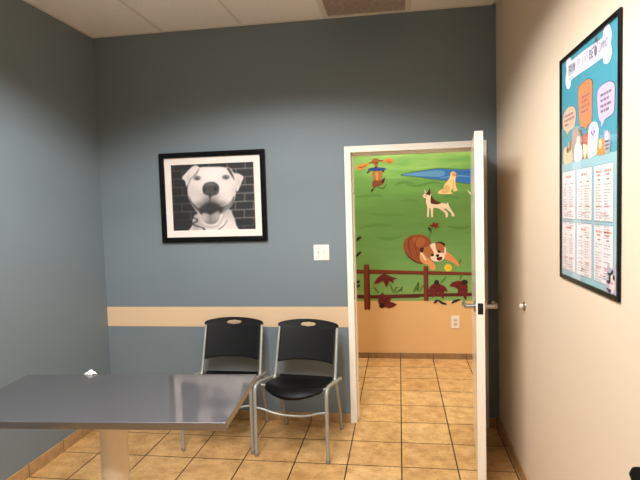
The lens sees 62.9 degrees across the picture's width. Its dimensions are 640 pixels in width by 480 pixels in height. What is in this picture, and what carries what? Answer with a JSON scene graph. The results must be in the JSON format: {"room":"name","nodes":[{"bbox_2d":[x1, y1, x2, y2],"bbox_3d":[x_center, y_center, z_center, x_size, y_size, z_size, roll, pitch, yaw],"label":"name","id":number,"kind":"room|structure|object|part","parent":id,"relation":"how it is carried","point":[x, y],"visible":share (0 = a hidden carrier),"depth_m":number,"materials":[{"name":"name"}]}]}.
{"room":"veterinary clinic","nodes":[
{"label":"veterinary clinic","id":0,"kind":"room"},
{"bbox_2d":[0,0,110,479],"bbox_3d":[-2.170,0.049,1.526,0.120,3.080,5.300,-1,4,9],"label":"wall","id":1,"kind":"structure","parent":0,"point":[54,316],"depth_m":3.47,"materials":[{"name":"blue paint"}]},
{"bbox_2d":[6,430,92,479],"bbox_3d":[-2.062,1.544,1.609,0.010,0.080,5.300,-1,4,9],"label":"baseboard","id":2,"kind":"structure","parent":1,"relation":"attached to","point":[49,455],"depth_m":3.43,"materials":[{"name":"stone"}]},
{"bbox_2d":[27,0,493,36],"bbox_3d":[0.039,-1.525,1.948,6.800,0.080,6.994,-1,4,9],"label":"ceiling","id":3,"kind":"structure","parent":0,"point":[96,18],"depth_m":3.58,"materials":[{"name":"white tile"}]},
{"bbox_2d":[23,0,497,37],"bbox_3d":[-0.670,-1.417,1.204,2.999,0.004,5.300,-1,4,9],"label":"grid","id":4,"kind":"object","parent":3,"relation":"attached to","point":[121,1],"depth_m":3.73,"materials":[{"name":"beige metal"}]},
{"bbox_2d":[317,0,409,18],"bbox_3d":[0.284,-1.577,3.415,0.600,0.007,0.600,-1,4,9],"label":"ceiling vent","id":5,"kind":"object","parent":3,"relation":"in","point":[329,8],"visible":1,"depth_m":3.56,"materials":[{"name":"beige metal"}]},
{"bbox_2d":[26,358,520,479],"bbox_3d":[0.128,1.538,2.137,6.800,0.100,7.194,-1,4,9],"label":"floor","id":6,"kind":"structure","parent":0,"point":[415,422],"depth_m":3.59,"materials":[{"name":"tile"}]},
{"bbox_2d":[0,374,256,479],"bbox_3d":[-0.833,1.072,2.155,1.085,0.884,0.532,-1,4,5],"label":"pedestal table","id":7,"kind":"object","parent":6,"relation":"on","point":[113,405],"visible":1,"depth_m":2.08,"materials":[{"name":"silver metal"}]},
{"bbox_2d":[85,370,96,374],"bbox_3d":[-1.059,0.609,2.417,0.068,0.019,0.034,-1,4,9],"label":"crumpled tissue","id":8,"kind":"object","parent":7,"relation":"on","point":[90,372],"visible":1,"depth_m":2.41,"materials":[{"name":"white paper"}]},
{"bbox_2d":[181,317,268,454],"bbox_3d":[-0.661,1.000,3.741,0.513,0.822,0.555,-1,4,9],"label":"chair","id":9,"kind":"object","parent":6,"relation":"on","point":[221,338],"visible":0.77,"depth_m":3.86,"materials":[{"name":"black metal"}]},
{"bbox_3d":[-0.900,1.171,3.739,0.024,0.470,0.435,-1,4,10],"label":"leg","id":10,"kind":"part","parent":9,"relation":"part of","materials":[{"name":"silver metal"}]},
{"bbox_3d":[-0.673,0.990,3.662,0.413,0.062,0.396,-1,4,9],"label":"seat","id":11,"kind":"part","parent":9,"relation":"part of","materials":[{"name":"black plastic"}]},
{"bbox_3d":[-0.646,0.726,3.878,0.451,0.293,0.131,-1,4,9],"label":"backrest","id":12,"kind":"part","parent":9,"relation":"part of","materials":[{"name":"black plastic"}]},
{"bbox_3d":[-0.427,1.162,3.667,0.024,0.470,0.435,-1,4,8],"label":"leg","id":13,"kind":"part","parent":9,"relation":"part of","materials":[{"name":"silver metal"}]},
{"bbox_3d":[-0.415,1.181,3.896,0.022,0.411,0.191,-1,4,6],"label":"leg","id":14,"kind":"part","parent":9,"relation":"part of","materials":[{"name":"silver metal"}]},
{"bbox_2d":[253,319,342,464],"bbox_3d":[-0.127,0.993,3.600,0.513,0.822,0.555,-1,4,16],"label":"chair","id":15,"kind":"object","parent":6,"relation":"on","point":[295,340],"visible":1,"depth_m":3.68,"materials":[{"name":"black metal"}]},
{"bbox_3d":[-0.365,1.163,3.627,0.024,0.470,0.435,-1,4,16],"label":"leg","id":16,"kind":"part","parent":15,"relation":"part of","materials":[{"name":"silver metal"}]},
{"bbox_3d":[-0.282,1.181,3.841,0.022,0.411,0.190,0,4,19],"label":"leg","id":17,"kind":"part","parent":15,"relation":"part of","materials":[{"name":"silver metal"}]},
{"bbox_3d":[-0.149,0.984,3.522,0.413,0.062,0.396,-1,4,16],"label":"seat","id":18,"kind":"part","parent":15,"relation":"part of","materials":[{"name":"black plastic"}]},
{"bbox_3d":[-0.093,0.719,3.733,0.451,0.293,0.131,-1,4,16],"label":"backrest","id":19,"kind":"part","parent":15,"relation":"part of","materials":[{"name":"black plastic"}]},
{"bbox_3d":[0.095,1.157,3.500,0.024,0.470,0.435,-1,4,15],"label":"leg","id":20,"kind":"part","parent":15,"relation":"part of","materials":[{"name":"silver metal"}]},
{"bbox_3d":[0.134,1.176,3.725,0.022,0.411,0.191,-1,4,13],"label":"leg","id":21,"kind":"part","parent":15,"relation":"part of","materials":[{"name":"silver metal"}]},
{"bbox_2d":[629,467,639,479],"bbox_3d":[0.499,1.036,1.050,0.686,1.015,0.634,-1,4,9],"label":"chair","id":22,"kind":"object","parent":6,"relation":"on","point":[634,473],"visible":1,"depth_m":1.24,"materials":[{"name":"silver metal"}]},
{"bbox_2d":[92,5,498,417],"bbox_3d":[0.355,-0.169,3.853,6.800,3.080,0.070,-1,4,9],"label":"wall","id":23,"kind":"structure","parent":0,"point":[299,92],"depth_m":3.91,"materials":[{"name":"blue paint"}]},
{"bbox_2d":[158,149,267,242],"bbox_3d":[-0.814,-0.327,3.967,0.836,0.685,0.031,-1,4,9],"label":"framed picture","id":24,"kind":"object","parent":23,"relation":"attached to","point":[207,196],"visible":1,"depth_m":3.97,"materials":[{"name":"white paper"}]},
{"bbox_2d":[171,162,255,230],"bbox_3d":[-0.813,-0.328,3.975,0.658,0.507,0.001,-1,4,9],"label":"photograph","id":25,"kind":"object","parent":24,"relation":"attached to","point":[215,196],"depth_m":3.97},
{"bbox_2d":[107,307,348,326],"bbox_3d":[-0.742,0.591,4.032,1.929,0.155,0.002,-1,4,9],"label":"trim","id":26,"kind":"structure","parent":23,"relation":"attached to","point":[117,316],"depth_m":4.04,"materials":[{"name":"beige paint"}]},
{"bbox_2d":[313,245,328,259],"bbox_3d":[0.010,0.093,3.878,0.116,0.116,0.016,-1,4,9],"label":"light switch","id":27,"kind":"object","parent":23,"relation":"attached to","point":[321,252],"visible":1,"depth_m":3.88,"materials":[{"name":"beige plastic"}]},
{"bbox_2d":[233,410,497,427],"bbox_3d":[-0.192,1.347,3.995,2.979,0.070,0.010,-1,4,9],"label":"baseboard","id":28,"kind":"structure","parent":23,"relation":"attached to","point":[241,414],"depth_m":3.98,"materials":[{"name":"stone"}]},
{"bbox_2d":[344,140,488,427],"bbox_3d":[0.710,0.333,3.869,1.000,2.058,0.168,-1,4,9],"label":"trim","id":29,"kind":"structure","parent":23,"relation":"attached to","point":[350,152],"depth_m":3.81,"materials":[{"name":"white wood"}]},
{"bbox_2d":[462,131,497,479],"bbox_3d":[0.991,0.381,3.292,0.196,1.993,0.917,-1,4,15],"label":"door","id":30,"kind":"structure","parent":23,"relation":"in","point":[478,306],"depth_m":2.88,"materials":[{"name":"beige wood"}]},
{"bbox_3d":[0.843,0.367,2.983,0.067,0.029,0.128,-1,4,15],"label":"lever handle","id":31,"kind":"part","parent":30,"relation":"part of","materials":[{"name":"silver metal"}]},
{"bbox_3d":[0.990,0.381,3.288,0.045,1.993,0.893,-1,4,15],"label":"panel","id":32,"kind":"part","parent":30,"relation":"part of","materials":[{"name":"beige"}]},
{"bbox_3d":[0.876,0.376,2.856,0.029,0.062,0.003,-1,4,15],"label":"latch plate","id":33,"kind":"part","parent":30,"relation":"part of","materials":[{"name":"black metal"}]},
{"bbox_3d":[0.968,0.366,2.950,0.067,0.029,0.128,-1,4,15],"label":"lever handle","id":34,"kind":"part","parent":30,"relation":"part of","materials":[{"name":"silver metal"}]},
{"bbox_2d":[357,301,472,353],"bbox_3d":[0.610,-0.281,5.549,6.800,3.080,0.120,-1,4,9],"label":"wall","id":35,"kind":"structure","parent":0,"point":[408,326],"depth_m":5.51,"materials":[{"name":"brown paint"}]},
{"bbox_2d":[354,152,471,310],"bbox_3d":[0.623,-0.301,5.482,4.846,2.111,0.005,-1,4,9],"label":"wall mural","id":36,"kind":"object","parent":35,"relation":"attached to","point":[413,211],"visible":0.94,"depth_m":5.44,"materials":[{"name":"paint"}]},
{"bbox_2d":[428,222,439,237],"bbox_3d":[1.177,-0.100,5.411,0.122,0.178,0.001,-1,4,9],"label":"flower","id":37,"kind":"object","parent":36,"relation":"on","point":[433,227],"depth_m":5.41,"materials":[{"name":"red paint"}]},
{"bbox_2d":[358,352,472,359],"bbox_3d":[0.644,1.230,5.578,6.800,0.060,0.010,-1,4,9],"label":"baseboard","id":38,"kind":"structure","parent":35,"relation":"attached to","point":[360,354],"depth_m":5.52,"materials":[{"name":"stone"}]},
{"bbox_2d":[451,316,459,327],"bbox_3d":[1.408,0.853,5.438,0.084,0.132,0.009,-1,4,9],"label":"wall outlet","id":39,"kind":"object","parent":35,"relation":"attached to","point":[455,321],"visible":1,"depth_m":5.44,"materials":[{"name":"beige plastic"}]},
{"bbox_2d":[496,0,639,479],"bbox_3d":[0.914,-0.012,1.058,0.120,3.080,5.300,-1,4,9],"label":"wall","id":40,"kind":"structure","parent":0,"point":[569,361],"depth_m":2.38,"materials":[{"name":"beige paint"}]},
{"bbox_2d":[498,417,528,479],"bbox_3d":[0.893,1.486,1.161,0.010,0.080,5.300,-1,4,9],"label":"baseboard","id":41,"kind":"structure","parent":40,"relation":"attached to","point":[516,461],"depth_m":3.28,"materials":[{"name":"stone"}]},
{"bbox_2d":[519,302,525,309],"bbox_3d":[1.127,0.368,2.917,0.030,0.048,0.048,-1,4,9],"label":"door stop","id":42,"kind":"object","parent":40,"relation":"attached to","point":[523,305],"visible":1,"depth_m":2.90,"materials":[{"name":"grey metal"}]},
{"bbox_2d":[559,7,622,302],"bbox_3d":[0.973,-0.275,1.915,0.009,0.909,0.608,-1,4,9],"label":"framed poster","id":43,"kind":"object","parent":40,"relation":"attached to","point":[590,74],"visible":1,"depth_m":1.85,"materials":[{"name":"blue paper"}]}
]}

